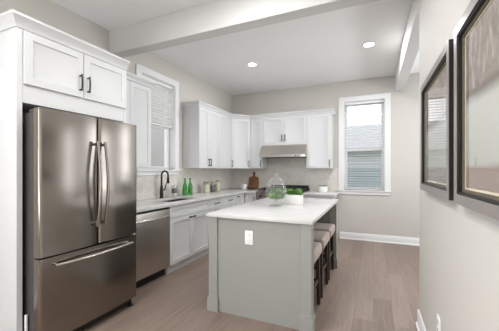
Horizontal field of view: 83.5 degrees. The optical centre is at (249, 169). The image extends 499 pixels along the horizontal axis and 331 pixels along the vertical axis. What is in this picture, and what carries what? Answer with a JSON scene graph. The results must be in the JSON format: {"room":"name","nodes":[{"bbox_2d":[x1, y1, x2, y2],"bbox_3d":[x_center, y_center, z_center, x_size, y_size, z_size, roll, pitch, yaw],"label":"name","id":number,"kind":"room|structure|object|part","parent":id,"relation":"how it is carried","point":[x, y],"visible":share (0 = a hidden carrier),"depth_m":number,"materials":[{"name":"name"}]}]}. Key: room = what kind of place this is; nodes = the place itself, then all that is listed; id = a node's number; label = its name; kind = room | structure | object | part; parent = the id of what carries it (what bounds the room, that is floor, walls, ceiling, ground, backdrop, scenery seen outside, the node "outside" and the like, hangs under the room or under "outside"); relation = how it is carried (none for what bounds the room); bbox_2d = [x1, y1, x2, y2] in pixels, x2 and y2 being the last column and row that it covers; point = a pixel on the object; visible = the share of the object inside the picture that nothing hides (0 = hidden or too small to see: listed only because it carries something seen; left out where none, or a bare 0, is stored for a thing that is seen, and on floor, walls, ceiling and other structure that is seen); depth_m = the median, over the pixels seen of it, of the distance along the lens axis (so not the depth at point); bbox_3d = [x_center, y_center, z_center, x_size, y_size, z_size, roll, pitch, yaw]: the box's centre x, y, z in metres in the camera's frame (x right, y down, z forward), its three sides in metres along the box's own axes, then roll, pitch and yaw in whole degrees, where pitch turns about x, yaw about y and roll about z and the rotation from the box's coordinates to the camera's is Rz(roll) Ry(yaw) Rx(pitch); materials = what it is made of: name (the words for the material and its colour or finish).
{"room":"kitchen","nodes":[
{"label":"kitchen","id":0,"kind":"room"},
{"bbox_2d":[0,0,230,198],"bbox_3d":[-2.329,-0.194,2.421,0.220,3.068,8.941,0,0,24],"label":"wall","id":1,"kind":"structure","parent":0,"point":[191,87],"depth_m":3.70,"materials":[{"name":"beige paint"}]},
{"bbox_2d":[126,79,150,167],"bbox_3d":[-1.564,-0.561,3.409,0.373,1.058,0.692,0,0,24],"label":"upper cabinet","id":2,"kind":"object","parent":1,"relation":"attached to","point":[138,97],"visible":0.15,"depth_m":3.51,"materials":[{"name":"white paint"}]},
{"bbox_3d":[-1.508,-0.552,3.194,0.019,1.036,0.344,0,0,24],"label":"door","id":3,"kind":"part","parent":2,"relation":"part of","materials":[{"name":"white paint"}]},
{"bbox_2d":[126,71,155,88],"bbox_3d":[-1.556,-1.113,3.435,0.372,0.075,0.748,0,0,24],"label":"crown molding","id":4,"kind":"structure","parent":2,"relation":"attached to","point":[129,76],"depth_m":3.46,"materials":[{"name":"white paint"}]},
{"bbox_2d":[136,63,179,175],"bbox_3d":[-1.460,-0.696,4.308,0.240,1.552,0.939,0,0,24],"label":"window","id":5,"kind":"structure","parent":1,"relation":"in","point":[171,135],"depth_m":4.61,"materials":[{"name":"white paint"}]},
{"bbox_3d":[-1.490,-0.358,4.322,0.034,0.706,0.711,0,0,24],"label":"sash","id":6,"kind":"part","parent":5,"relation":"part of","materials":[{"name":"white paint"}]},
{"bbox_2d":[142,75,171,127],"bbox_3d":[-1.438,-1.031,4.298,0.069,0.674,0.703,0,0,24],"label":"window blind","id":7,"kind":"object","parent":5,"relation":"attached to","point":[158,85],"visible":0.63,"depth_m":4.40,"materials":[{"name":"white plastic"}]},
{"bbox_3d":[-1.442,-0.703,4.300,0.048,0.018,0.699,0,0,24],"label":"rail","id":8,"kind":"part","parent":7,"relation":"part of","materials":[{"name":"white plastic"}]},
{"bbox_3d":[-1.323,-1.020,4.505,0.002,0.620,0.002,0,0,24],"label":"ladder cord","id":9,"kind":"part","parent":7,"relation":"part of","materials":[{"name":"white fabric"}]},
{"bbox_3d":[-1.460,0.037,4.308,0.240,0.085,0.939,0,0,24],"label":"sill","id":10,"kind":"part","parent":5,"relation":"part of","materials":[{"name":"white paint"}]},
{"bbox_2d":[136,168,231,200],"bbox_3d":[-1.146,0.197,4.812,0.007,0.457,3.611,0,0,24],"label":"backsplash","id":11,"kind":"structure","parent":1,"relation":"attached to","point":[147,187],"depth_m":4.79,"materials":[{"name":"tile"}]},
{"bbox_2d":[183,106,218,167],"bbox_3d":[-0.842,-0.561,5.038,0.373,1.058,0.659,0,0,24],"label":"upper cabinet","id":12,"kind":"object","parent":1,"relation":"attached to","point":[200,124],"visible":0.99,"depth_m":4.79,"materials":[{"name":"white paint"}]},
{"bbox_3d":[-0.787,-0.552,4.822,0.019,1.036,0.307,0,0,24],"label":"door","id":13,"kind":"part","parent":12,"relation":"part of","materials":[{"name":"white paint"}]},
{"bbox_3d":[-0.653,-0.552,5.124,0.019,1.036,0.348,0,0,24],"label":"door","id":14,"kind":"part","parent":12,"relation":"part of","materials":[{"name":"white paint"}]},
{"bbox_2d":[181,100,335,118],"bbox_3d":[0.208,-1.113,5.415,2.984,0.075,1.084,0,0,-13],"label":"crown molding","id":15,"kind":"structure","parent":12,"relation":"attached to","point":[190,103],"depth_m":5.41,"materials":[{"name":"white paint"}]},
{"bbox_2d":[219,114,232,167],"bbox_3d":[-0.601,-0.561,5.584,0.373,1.058,0.530,0,0,24],"label":"upper cabinet","id":16,"kind":"object","parent":1,"relation":"attached to","point":[225,122],"visible":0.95,"depth_m":5.53,"materials":[{"name":"white paint"}]},
{"bbox_2d":[223,118,253,168],"bbox_3d":[-0.256,-0.561,6.054,0.621,1.058,0.613,0,0,24],"label":"upper cabinet","id":17,"kind":"object","parent":1,"relation":"attached to","point":[240,127],"visible":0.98,"depth_m":5.85,"materials":[{"name":"white paint"}]},
{"bbox_3d":[-0.178,-0.552,5.842,0.394,1.036,0.019,0,0,-21],"label":"door","id":18,"kind":"part","parent":17,"relation":"part of","materials":[{"name":"white paint"}]},
{"bbox_2d":[51,0,418,94],"bbox_3d":[0.714,-1.803,1.117,6.900,0.150,9.421,0,0,24],"label":"ceiling","id":19,"kind":"structure","parent":0,"point":[323,48],"depth_m":3.88,"materials":[{"name":"white paint"}]},
{"bbox_2d":[109,0,378,57],"bbox_3d":[-0.177,-1.581,2.853,3.365,0.293,0.146,0,0,24],"label":"ceiling beam","id":20,"kind":"structure","parent":19,"relation":"attached to","point":[216,18],"depth_m":2.89,"materials":[{"name":"paint"}]},
{"bbox_2d":[247,62,257,66],"bbox_3d":[0.046,-1.724,4.573,0.176,0.009,0.176,0,0,24],"label":"recessed light","id":21,"kind":"object","parent":19,"relation":"in","point":[252,64],"visible":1,"depth_m":4.57,"materials":[{"name":"white paint"}]},
{"bbox_2d":[362,41,375,46],"bbox_3d":[1.643,-1.724,3.844,0.176,0.009,0.176,0,0,24],"label":"recessed light","id":22,"kind":"object","parent":19,"relation":"in","point":[367,44],"visible":1,"depth_m":3.84,"materials":[{"name":"white paint"}]},
{"bbox_2d":[395,0,419,90],"bbox_3d":[2.054,-1.581,3.575,0.140,0.293,3.281,0,0,24],"label":"ceiling beam","id":23,"kind":"structure","parent":19,"relation":"attached to","point":[409,50],"depth_m":3.41,"materials":[{"name":"paint"}]},
{"bbox_2d":[81,238,418,330],"bbox_3d":[0.714,1.400,1.117,6.900,0.120,9.421,0,0,24],"label":"floor","id":24,"kind":"structure","parent":0,"point":[374,286],"depth_m":2.87,"materials":[{"name":"beige wood"}]},
{"bbox_2d":[24,314,27,330],"bbox_3d":[-1.637,1.200,2.046,0.022,0.280,0.022,0,0,24],"label":"hose","id":25,"kind":"object","parent":24,"relation":"on","point":[26,315],"visible":1,"depth_m":2.04,"materials":[{"name":"white plastic"}]},
{"bbox_2d":[0,9,129,330],"bbox_3d":[-1.760,0.111,2.550,0.710,2.458,1.028,0,0,24],"label":"tall cabinet","id":26,"kind":"object","parent":24,"relation":"on","point":[42,65],"visible":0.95,"depth_m":2.09,"materials":[{"name":"white paint"}]},
{"bbox_3d":[-1.965,0.140,2.154,0.656,2.400,0.038,0,0,24],"label":"panel","id":27,"kind":"part","parent":26,"relation":"part of","materials":[{"name":"white paint"}]},
{"bbox_3d":[-1.558,-0.827,2.249,0.019,0.390,0.454,0,0,24],"label":"door","id":28,"kind":"part","parent":26,"relation":"part of","materials":[{"name":"white paint"}]},
{"bbox_3d":[-1.762,-1.074,2.551,0.706,0.088,1.028,0,0,24],"label":"crown molding","id":29,"kind":"part","parent":26,"relation":"part of","materials":[{"name":"white paint"}]},
{"bbox_3d":[-1.454,-0.755,2.415,0.040,0.147,0.014,0,0,24],"label":"handle","id":30,"kind":"part","parent":26,"relation":"part of","materials":[{"name":"black metal"}]},
{"bbox_3d":[-1.424,-0.755,2.481,0.040,0.147,0.014,0,0,24],"label":"handle","id":31,"kind":"part","parent":26,"relation":"part of","materials":[{"name":"black metal"}]},
{"bbox_3d":[-1.371,-0.827,2.673,0.019,0.390,0.459,0,0,24],"label":"door","id":32,"kind":"part","parent":26,"relation":"part of","materials":[{"name":"white paint"}]},
{"bbox_3d":[-1.584,0.140,3.014,0.656,2.400,0.038,0,0,24],"label":"panel","id":33,"kind":"part","parent":26,"relation":"part of","materials":[{"name":"white paint"}]},
{"bbox_2d":[22,107,135,330],"bbox_3d":[-1.618,0.445,2.511,0.887,1.790,0.890,0,0,24],"label":"refrigerator","id":34,"kind":"object","parent":24,"relation":"on","point":[79,171],"visible":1,"depth_m":2.17,"materials":[{"name":"silver metal"}]},
{"bbox_3d":[-1.407,0.091,2.180,0.078,1.066,0.457,0,0,24],"label":"door","id":35,"kind":"part","parent":34,"relation":"part of","materials":[{"name":"silver metal"}]},
{"bbox_3d":[-1.319,0.941,2.378,0.078,0.609,0.890,0,0,24],"label":"freezer drawer","id":36,"kind":"part","parent":34,"relation":"part of","materials":[{"name":"silver metal"}]},
{"bbox_3d":[-1.258,0.695,2.351,0.075,0.022,0.713,0,0,24],"label":"handle","id":37,"kind":"part","parent":34,"relation":"part of","materials":[{"name":"silver metal"}]},
{"bbox_3d":[-1.260,0.115,2.329,0.085,0.714,0.026,0,0,24],"label":"handle","id":38,"kind":"part","parent":34,"relation":"part of","materials":[{"name":"silver metal"}]},
{"bbox_3d":[-1.231,0.115,2.395,0.085,0.714,0.026,0,0,24],"label":"handle","id":39,"kind":"part","parent":34,"relation":"part of","materials":[{"name":"silver metal"}]},
{"bbox_3d":[-1.225,0.091,2.590,0.078,1.066,0.427,0,0,24],"label":"door","id":40,"kind":"part","parent":34,"relation":"part of","materials":[{"name":"silver metal"}]},
{"bbox_2d":[135,207,169,287],"bbox_3d":[-1.377,0.903,3.393,0.633,0.874,0.598,0,0,24],"label":"dishwasher","id":41,"kind":"object","parent":24,"relation":"on","point":[152,233],"visible":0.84,"depth_m":3.28,"materials":[{"name":"silver metal"}]},
{"bbox_3d":[-1.115,0.575,3.277,0.059,0.020,0.543,0,0,24],"label":"handle","id":42,"kind":"part","parent":41,"relation":"part of","materials":[{"name":"silver metal"}]},
{"bbox_2d":[165,200,209,273],"bbox_3d":[-1.091,0.902,4.117,0.664,0.876,0.945,0,0,24],"label":"base cabinet","id":43,"kind":"object","parent":24,"relation":"on","point":[189,222],"visible":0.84,"depth_m":3.94,"materials":[{"name":"white paint"}]},
{"bbox_3d":[-0.927,0.931,3.787,0.019,0.598,0.468,0,0,24],"label":"door","id":44,"kind":"part","parent":43,"relation":"part of","materials":[{"name":"white paint"}]},
{"bbox_3d":[-0.736,0.931,4.218,0.019,0.598,0.468,0,0,24],"label":"door","id":45,"kind":"part","parent":43,"relation":"part of","materials":[{"name":"white paint"}]},
{"bbox_2d":[207,197,222,253],"bbox_3d":[-0.812,0.902,4.748,0.664,0.876,0.433,0,0,24],"label":"base cabinet","id":46,"kind":"object","parent":24,"relation":"on","point":[216,204],"visible":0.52,"depth_m":4.59,"materials":[{"name":"white paint"}]},
{"bbox_3d":[-0.552,0.779,4.634,0.019,0.294,0.427,0,0,24],"label":"drawer","id":47,"kind":"part","parent":46,"relation":"part of","materials":[{"name":"white paint"}]},
{"bbox_3d":[-0.552,0.548,4.634,0.019,0.152,0.427,0,0,24],"label":"drawer","id":48,"kind":"part","parent":46,"relation":"part of","materials":[{"name":"white paint"}]},
{"bbox_2d":[222,195,235,208],"bbox_3d":[-0.618,0.902,5.185,0.664,0.876,0.518,0,0,24],"label":"base cabinet","id":49,"kind":"object","parent":24,"relation":"on","point":[228,201],"visible":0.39,"depth_m":5.04,"materials":[{"name":"white paint"}]},
{"bbox_2d":[236,193,243,204],"bbox_3d":[-0.313,0.902,5.875,0.664,0.876,0.987,0,0,24],"label":"base cabinet","id":50,"kind":"object","parent":24,"relation":"on","point":[239,197],"visible":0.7,"depth_m":5.44,"materials":[{"name":"white paint"}]},
{"bbox_2d":[136,188,258,212],"bbox_3d":[-0.740,0.444,4.631,0.880,0.038,3.597,0,0,24],"label":"countertop","id":51,"kind":"structure","parent":50,"relation":"on","point":[156,203],"depth_m":4.18,"materials":[{"name":"white stone"}]},
{"bbox_2d":[159,170,169,197],"bbox_3d":[-1.263,0.215,4.206,0.179,0.420,0.114,0,0,24],"label":"faucet","id":52,"kind":"object","parent":51,"relation":"on","point":[162,172],"visible":0.99,"depth_m":4.18,"materials":[{"name":"black metal"}]},
{"bbox_3d":[-1.268,0.125,4.182,0.150,0.240,0.027,0,0,24],"label":"spout","id":53,"kind":"part","parent":52,"relation":"part of","materials":[{"name":"black metal"}]},
{"bbox_2d":[171,184,176,196],"bbox_3d":[-1.186,0.327,4.408,0.094,0.195,0.094,0,0,24],"label":"glass canister","id":54,"kind":"object","parent":51,"relation":"on","point":[173,190],"visible":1,"depth_m":4.38,"materials":[{"name":"clear glass"}]},
{"bbox_2d":[163,199,185,201],"bbox_3d":[-1.085,0.568,4.117,0.408,0.208,0.718,0,0,24],"label":"sink","id":55,"kind":"object","parent":51,"relation":"in","point":[174,199],"visible":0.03,"depth_m":4.38,"materials":[{"name":"silver metal"}]},
{"bbox_2d":[183,178,186,195],"bbox_3d":[-1.072,0.281,4.642,0.079,0.289,0.079,0,0,24],"label":"bottle","id":56,"kind":"object","parent":51,"relation":"on","point":[184,184],"visible":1,"depth_m":4.61,"materials":[{"name":"green glass"}]},
{"bbox_2d":[188,178,192,194],"bbox_3d":[-1.013,0.281,4.774,0.079,0.289,0.079,0,0,24],"label":"bottle","id":57,"kind":"object","parent":51,"relation":"on","point":[190,188],"visible":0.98,"depth_m":4.75,"materials":[{"name":"green glass"}]},
{"bbox_2d":[203,182,209,192],"bbox_3d":[-0.799,0.322,5.183,0.136,0.204,0.136,0,0,24],"label":"storage jar","id":58,"kind":"object","parent":51,"relation":"on","point":[206,188],"visible":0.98,"depth_m":5.13,"materials":[{"name":"clear glass"}]},
{"bbox_2d":[210,182,214,191],"bbox_3d":[-0.708,0.330,5.389,0.100,0.189,0.100,0,0,24],"label":"storage jar","id":59,"kind":"object","parent":51,"relation":"on","point":[212,187],"visible":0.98,"depth_m":5.35,"materials":[{"name":"clear glass"}]},
{"bbox_2d":[215,180,220,190],"bbox_3d":[-0.631,0.315,5.562,0.110,0.219,0.110,0,0,24],"label":"storage jar","id":60,"kind":"object","parent":51,"relation":"on","point":[217,185],"visible":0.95,"depth_m":5.52,"materials":[{"name":"clear glass"}]},
{"bbox_2d":[241,184,246,189],"bbox_3d":[-0.118,0.365,6.049,0.131,0.120,0.110,0,0,-18],"label":"mug","id":61,"kind":"object","parent":51,"relation":"on","point":[244,186],"visible":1,"depth_m":6.01,"materials":[{"name":"white ceramic"}]},
{"bbox_2d":[248,172,258,188],"bbox_3d":[0.092,0.233,6.184,0.235,0.390,0.072,0,0,24],"label":"cutting board","id":62,"kind":"object","parent":51,"relation":"on","point":[253,180],"visible":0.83,"depth_m":6.17,"materials":[{"name":"brown wood"}]},
{"bbox_2d":[244,193,256,202],"bbox_3d":[0.132,0.902,5.853,0.277,0.876,0.666,0,0,24],"label":"base cabinet","id":63,"kind":"object","parent":24,"relation":"on","point":[248,197],"visible":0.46,"depth_m":5.60,"materials":[{"name":"white paint"}]},
{"bbox_2d":[207,203,337,330],"bbox_3d":[0.405,0.892,3.288,1.030,0.895,1.794,0,0,24],"label":"kitchen island","id":64,"kind":"object","parent":24,"relation":"on","point":[263,271],"visible":0.8,"depth_m":2.48,"materials":[{"name":"grey paint"}]},
{"bbox_3d":[-0.330,0.892,2.696,0.092,0.895,0.092,0,0,24],"label":"post","id":65,"kind":"part","parent":64,"relation":"part of","materials":[{"name":"grey paint"}]},
{"bbox_2d":[245,230,252,244],"bbox_3d":[-0.005,0.611,2.522,0.080,0.126,0.010,0,0,24],"label":"outlet plate","id":66,"kind":"object","parent":64,"relation":"attached to","point":[248,233],"depth_m":2.52,"materials":[{"name":"white plastic"}]},
{"bbox_3d":[0.075,0.892,2.513,0.942,0.895,0.043,0,0,24],"label":"panel","id":67,"kind":"part","parent":64,"relation":"part of","materials":[{"name":"grey paint"}]},
{"bbox_2d":[206,197,337,224],"bbox_3d":[0.420,0.428,3.296,1.007,0.032,1.832,0,0,24],"label":"island countertop","id":68,"kind":"structure","parent":64,"relation":"on","point":[311,210],"depth_m":2.77,"materials":[{"name":"white stone"}]},
{"bbox_2d":[282,188,302,204],"bbox_3d":[0.521,0.314,3.384,0.257,0.197,0.134,0,0,24],"label":"planter","id":69,"kind":"object","parent":68,"relation":"on","point":[294,197],"visible":0.97,"depth_m":3.34,"materials":[{"name":"white ceramic"}]},
{"bbox_3d":[0.307,0.225,3.211,0.252,0.374,0.252,0,0,24],"label":"apothecary jar","id":70,"kind":"object","parent":68,"relation":"on","visible":0},
{"bbox_2d":[268,193,274,198],"bbox_3d":[0.251,0.291,3.180,0.075,0.074,0.076,0,0,24],"label":"apple","id":71,"kind":"object","parent":70,"relation":"in","point":[271,195],"visible":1,"depth_m":3.15,"materials":[{"name":"green food"}]},
{"bbox_3d":[0.483,0.892,2.335,0.092,0.895,0.092,0,0,24],"label":"post","id":72,"kind":"part","parent":64,"relation":"part of","materials":[{"name":"grey paint"}]},
{"bbox_3d":[0.757,0.892,4.052,0.942,0.895,0.043,0,0,24],"label":"panel","id":73,"kind":"part","parent":64,"relation":"part of","materials":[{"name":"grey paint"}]},
{"bbox_3d":[1.163,0.892,3.870,0.092,0.895,0.092,0,0,24],"label":"post","id":74,"kind":"part","parent":64,"relation":"part of","materials":[{"name":"grey paint"}]},
{"bbox_2d":[256,185,309,199],"bbox_3d":[0.675,0.829,5.585,0.922,1.022,0.703,0,0,24],"label":"range","id":75,"kind":"object","parent":24,"relation":"on","point":[260,194],"visible":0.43,"depth_m":5.56,"materials":[{"name":"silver metal"}]},
{"bbox_3d":[0.558,0.515,5.321,0.922,0.120,0.058,0,0,24],"label":"control panel","id":76,"kind":"part","parent":75,"relation":"part of","materials":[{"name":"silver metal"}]},
{"bbox_2d":[256,190,309,193],"bbox_3d":[0.683,0.435,5.604,0.922,0.040,0.661,0,0,24],"label":"cooktop","id":77,"kind":"object","parent":75,"relation":"in","point":[260,191],"depth_m":5.44,"materials":[{"name":"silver metal"}]},
{"bbox_2d":[314,242,321,304],"bbox_3d":[0.455,1.032,2.691,0.412,0.616,0.450,0,0,24],"label":"counter stool","id":78,"kind":"object","parent":24,"relation":"on","point":[317,245],"visible":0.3,"depth_m":2.77,"materials":[{"name":"beige fabric"}]},
{"bbox_3d":[0.455,0.782,2.691,0.412,0.116,0.450,0,0,24],"label":"seat","id":79,"kind":"part","parent":78,"relation":"part of","materials":[{"name":"beige fabric"}]},
{"bbox_3d":[0.684,1.089,2.793,0.044,0.503,0.042,0,0,24],"label":"leg","id":80,"kind":"part","parent":78,"relation":"part of","materials":[{"name":"brown wood"}]},
{"bbox_2d":[304,195,336,198],"bbox_3d":[1.349,0.902,5.314,0.518,0.876,0.666,0,0,24],"label":"base cabinet","id":81,"kind":"object","parent":24,"relation":"on","point":[305,196],"visible":0.05,"depth_m":5.05,"materials":[{"name":"white paint"}]},
{"bbox_3d":[1.234,0.548,5.054,0.512,0.152,0.019,0,0,24],"label":"drawer","id":82,"kind":"part","parent":81,"relation":"part of","materials":[{"name":"white paint"}]},
{"bbox_2d":[303,191,339,195],"bbox_3d":[1.378,0.444,5.306,0.578,0.038,0.648,0,0,24],"label":"countertop","id":83,"kind":"structure","parent":81,"relation":"on","point":[312,193],"depth_m":5.06,"materials":[{"name":"white stone"}]},
{"bbox_2d":[318,185,327,191],"bbox_3d":[1.437,0.365,5.466,0.184,0.120,0.184,0,0,24],"label":"canister","id":84,"kind":"object","parent":83,"relation":"on","point":[321,188],"visible":0.99,"depth_m":5.39,"materials":[{"name":"white ceramic"}]},
{"bbox_2d":[314,230,329,297],"bbox_3d":[0.674,1.032,3.185,0.412,0.616,0.450,0,0,24],"label":"counter stool","id":85,"kind":"object","parent":24,"relation":"on","point":[323,237],"visible":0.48,"depth_m":3.06,"materials":[{"name":"beige fabric"}]},
{"bbox_3d":[0.752,1.089,2.947,0.044,0.503,0.042,0,0,24],"label":"leg","id":86,"kind":"part","parent":85,"relation":"part of","materials":[{"name":"brown wood"}]},
{"bbox_3d":[0.674,0.782,3.185,0.412,0.116,0.450,0,0,24],"label":"seat","id":87,"kind":"part","parent":85,"relation":"part of","materials":[{"name":"beige fabric"}]},
{"bbox_3d":[0.903,1.089,3.287,0.044,0.503,0.042,0,0,24],"label":"leg","id":88,"kind":"part","parent":85,"relation":"part of","materials":[{"name":"brown wood"}]},
{"bbox_2d":[314,222,334,279],"bbox_3d":[0.884,1.032,3.660,0.412,0.616,0.450,0,0,24],"label":"counter stool","id":89,"kind":"object","parent":24,"relation":"on","point":[328,227],"visible":0.35,"depth_m":3.58,"materials":[{"name":"beige fabric"}]},
{"bbox_3d":[0.884,0.782,3.660,0.412,0.116,0.450,0,0,24],"label":"seat","id":90,"kind":"part","parent":89,"relation":"part of","materials":[{"name":"beige fabric"}]},
{"bbox_3d":[0.963,1.089,3.422,0.044,0.503,0.042,0,0,24],"label":"leg","id":91,"kind":"part","parent":89,"relation":"part of","materials":[{"name":"brown wood"}]},
{"bbox_3d":[1.113,1.089,3.763,0.044,0.503,0.042,0,0,24],"label":"leg","id":92,"kind":"part","parent":89,"relation":"part of","materials":[{"name":"brown wood"}]},
{"bbox_2d":[231,72,418,237],"bbox_3d":[2.553,-0.194,5.269,6.840,3.068,0.220,0,0,24],"label":"wall","id":93,"kind":"structure","parent":0,"point":[397,214],"depth_m":5.22,"materials":[{"name":"beige paint"}]},
{"bbox_2d":[250,118,267,168],"bbox_3d":[0.195,-0.561,5.986,0.280,1.058,0.373,0,0,24],"label":"upper cabinet","id":94,"kind":"object","parent":93,"relation":"attached to","point":[256,162],"visible":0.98,"depth_m":5.87,"materials":[{"name":"white paint"}]},
{"bbox_3d":[0.139,-0.552,5.859,0.279,1.036,0.019,0,0,24],"label":"door","id":95,"kind":"part","parent":94,"relation":"part of","materials":[{"name":"white paint"}]},
{"bbox_2d":[262,115,306,145],"bbox_3d":[0.745,-0.797,5.742,0.918,0.585,0.373,0,0,24],"label":"upper cabinet","id":96,"kind":"object","parent":93,"relation":"attached to","point":[287,130],"visible":0.94,"depth_m":5.59,"materials":[{"name":"white paint"}]},
{"bbox_3d":[0.478,-0.788,5.709,0.456,0.563,0.019,0,0,24],"label":"door","id":97,"kind":"part","parent":96,"relation":"part of","materials":[{"name":"white paint"}]},
{"bbox_2d":[259,144,306,157],"bbox_3d":[0.714,-0.377,5.675,0.938,0.257,0.514,0,0,24],"label":"range hood","id":98,"kind":"object","parent":96,"relation":"attached to","point":[294,150],"visible":0.99,"depth_m":5.51,"materials":[{"name":"silver metal"}]},
{"bbox_3d":[0.898,-0.788,5.523,0.458,0.563,0.019,0,0,24],"label":"door","id":99,"kind":"part","parent":96,"relation":"part of","materials":[{"name":"white paint"}]},
{"bbox_2d":[232,158,338,191],"bbox_3d":[0.669,0.072,5.979,2.380,0.705,0.007,0,0,24],"label":"backsplash","id":100,"kind":"structure","parent":93,"relation":"attached to","point":[294,171],"depth_m":5.90,"materials":[{"name":"tile"}]},
{"bbox_2d":[307,113,332,167],"bbox_3d":[1.378,-0.561,5.462,0.463,1.058,0.373,0,0,24],"label":"upper cabinet","id":101,"kind":"object","parent":93,"relation":"attached to","point":[319,126],"visible":0.99,"depth_m":5.33,"materials":[{"name":"white paint"}]},
{"bbox_2d":[338,93,390,195],"bbox_3d":[2.207,-0.473,5.389,0.934,1.887,0.240,0,0,24],"label":"window","id":102,"kind":"structure","parent":93,"relation":"in","point":[386,153],"depth_m":5.29,"materials":[{"name":"white paint"}]},
{"bbox_2d":[345,100,383,189],"bbox_3d":[2.197,-0.468,5.367,0.698,1.690,0.069,0,0,24],"label":"window blind","id":103,"kind":"object","parent":102,"relation":"attached to","point":[373,101],"visible":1,"depth_m":5.36,"materials":[{"name":"white plastic"}]},
{"bbox_3d":[2.199,0.368,5.371,0.694,0.018,0.048,0,0,24],"label":"rail","id":104,"kind":"part","parent":103,"relation":"part of","materials":[{"name":"white plastic"}]},
{"bbox_3d":[2.227,-0.845,5.434,0.706,0.936,0.034,0,0,24],"label":"sash","id":105,"kind":"part","parent":102,"relation":"part of","materials":[{"name":"white glass"}]},
{"bbox_3d":[2.207,0.427,5.389,0.934,0.085,0.240,0,0,24],"label":"sill","id":106,"kind":"part","parent":102,"relation":"part of","materials":[{"name":"white paint"}]},
{"bbox_3d":[2.212,-0.014,5.401,0.706,0.798,0.034,0,0,24],"label":"sash","id":107,"kind":"part","parent":102,"relation":"part of","materials":[{"name":"white paint"}]},
{"bbox_2d":[340,232,418,245],"bbox_3d":[3.600,1.275,4.669,4.000,0.130,0.028,0,0,24],"label":"baseboard","id":108,"kind":"structure","parent":93,"relation":"attached to","point":[343,235],"depth_m":5.18,"materials":[{"name":"white paint"}]},
{"bbox_2d":[419,0,498,330],"bbox_3d":[0.314,-0.194,-0.358,0.135,3.068,6.000,0,0,24],"label":"wall","id":109,"kind":"structure","parent":0,"point":[459,245],"depth_m":1.46,"materials":[{"name":"beige paint"}]},
{"bbox_2d":[415,309,425,330],"bbox_3d":[0.315,1.275,-0.343,0.179,0.130,6.028,0,0,24],"label":"baseboard","id":110,"kind":"structure","parent":109,"relation":"attached to","point":[419,323],"depth_m":2.30,"materials":[{"name":"white paint"}]},
{"bbox_2d":[420,39,453,200],"bbox_3d":[1.139,-0.238,1.716,0.038,0.766,0.860,0,0,24],"label":"framed picture","id":111,"kind":"object","parent":109,"relation":"attached to","point":[437,90],"visible":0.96,"depth_m":1.63,"materials":[{"name":"grey metal"}]},
{"bbox_3d":[1.141,-0.238,1.715,0.008,0.706,0.800,0,0,24],"label":"molding","id":112,"kind":"part","parent":111,"relation":"part of","materials":[{"name":"brown wood"}]},
{"bbox_2d":[426,68,445,183],"bbox_3d":[1.148,-0.238,1.712,0.002,0.634,0.728,0,0,24],"label":"print","id":113,"kind":"object","parent":111,"relation":"attached to","point":[436,89],"depth_m":1.72},
{"bbox_3d":[1.140,-0.238,1.715,0.035,0.766,0.860,0,0,24],"label":"frame","id":114,"kind":"part","parent":111,"relation":"part of","materials":[{"name":"black wood"}]},
{"bbox_2d":[437,314,440,330],"bbox_3d":[1.142,0.948,1.687,0.009,0.125,0.080,0,0,24],"label":"wall outlet","id":115,"kind":"object","parent":109,"relation":"attached to","point":[438,317],"visible":1,"depth_m":1.67,"materials":[{"name":"white plastic"}]},
{"bbox_2d":[454,0,498,220],"bbox_3d":[0.750,-0.238,0.840,0.038,0.766,0.860,0,0,24],"label":"framed picture","id":116,"kind":"object","parent":109,"relation":"attached to","point":[476,33],"visible":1,"depth_m":1.03,"materials":[{"name":"grey metal"}]},
{"bbox_2d":[466,0,498,193],"bbox_3d":[0.760,-0.238,0.836,0.002,0.634,0.728,0,0,24],"label":"print","id":117,"kind":"object","parent":116,"relation":"attached to","point":[482,32],"depth_m":0.98},
{"bbox_3d":[5.274,1.740,11.905,24.000,0.200,13.959,0,0,24],"label":"ground","id":118,"kind":"structure","parent":0,"visible":0},
{"bbox_2d":[151,87,163,166],"bbox_3d":[-4.032,-1.760,10.809,3.870,6.800,11.500,0,0,24],"label":"house","id":119,"kind":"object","parent":118,"relation":"on","point":[157,135],"visible":0.02,"depth_m":8.78,"materials":[{"name":"white paint"}]},
{"bbox_2d":[347,124,380,166],"bbox_3d":[5.170,-0.085,11.053,10.900,3.450,4.200,0,0,24],"label":"garage","id":120,"kind":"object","parent":118,"relation":"on","point":[358,160],"visible":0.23,"depth_m":9.78,"materials":[{"name":"grey"}]},
{"bbox_2d":[347,167,380,187],"bbox_3d":[3.764,0.780,7.881,8.500,1.720,0.060,0,0,24],"label":"fence","id":121,"kind":"object","parent":118,"relation":"on","point":[373,175],"visible":0.02,"depth_m":8.05,"materials":[{"name":"grey wood"}]}
]}

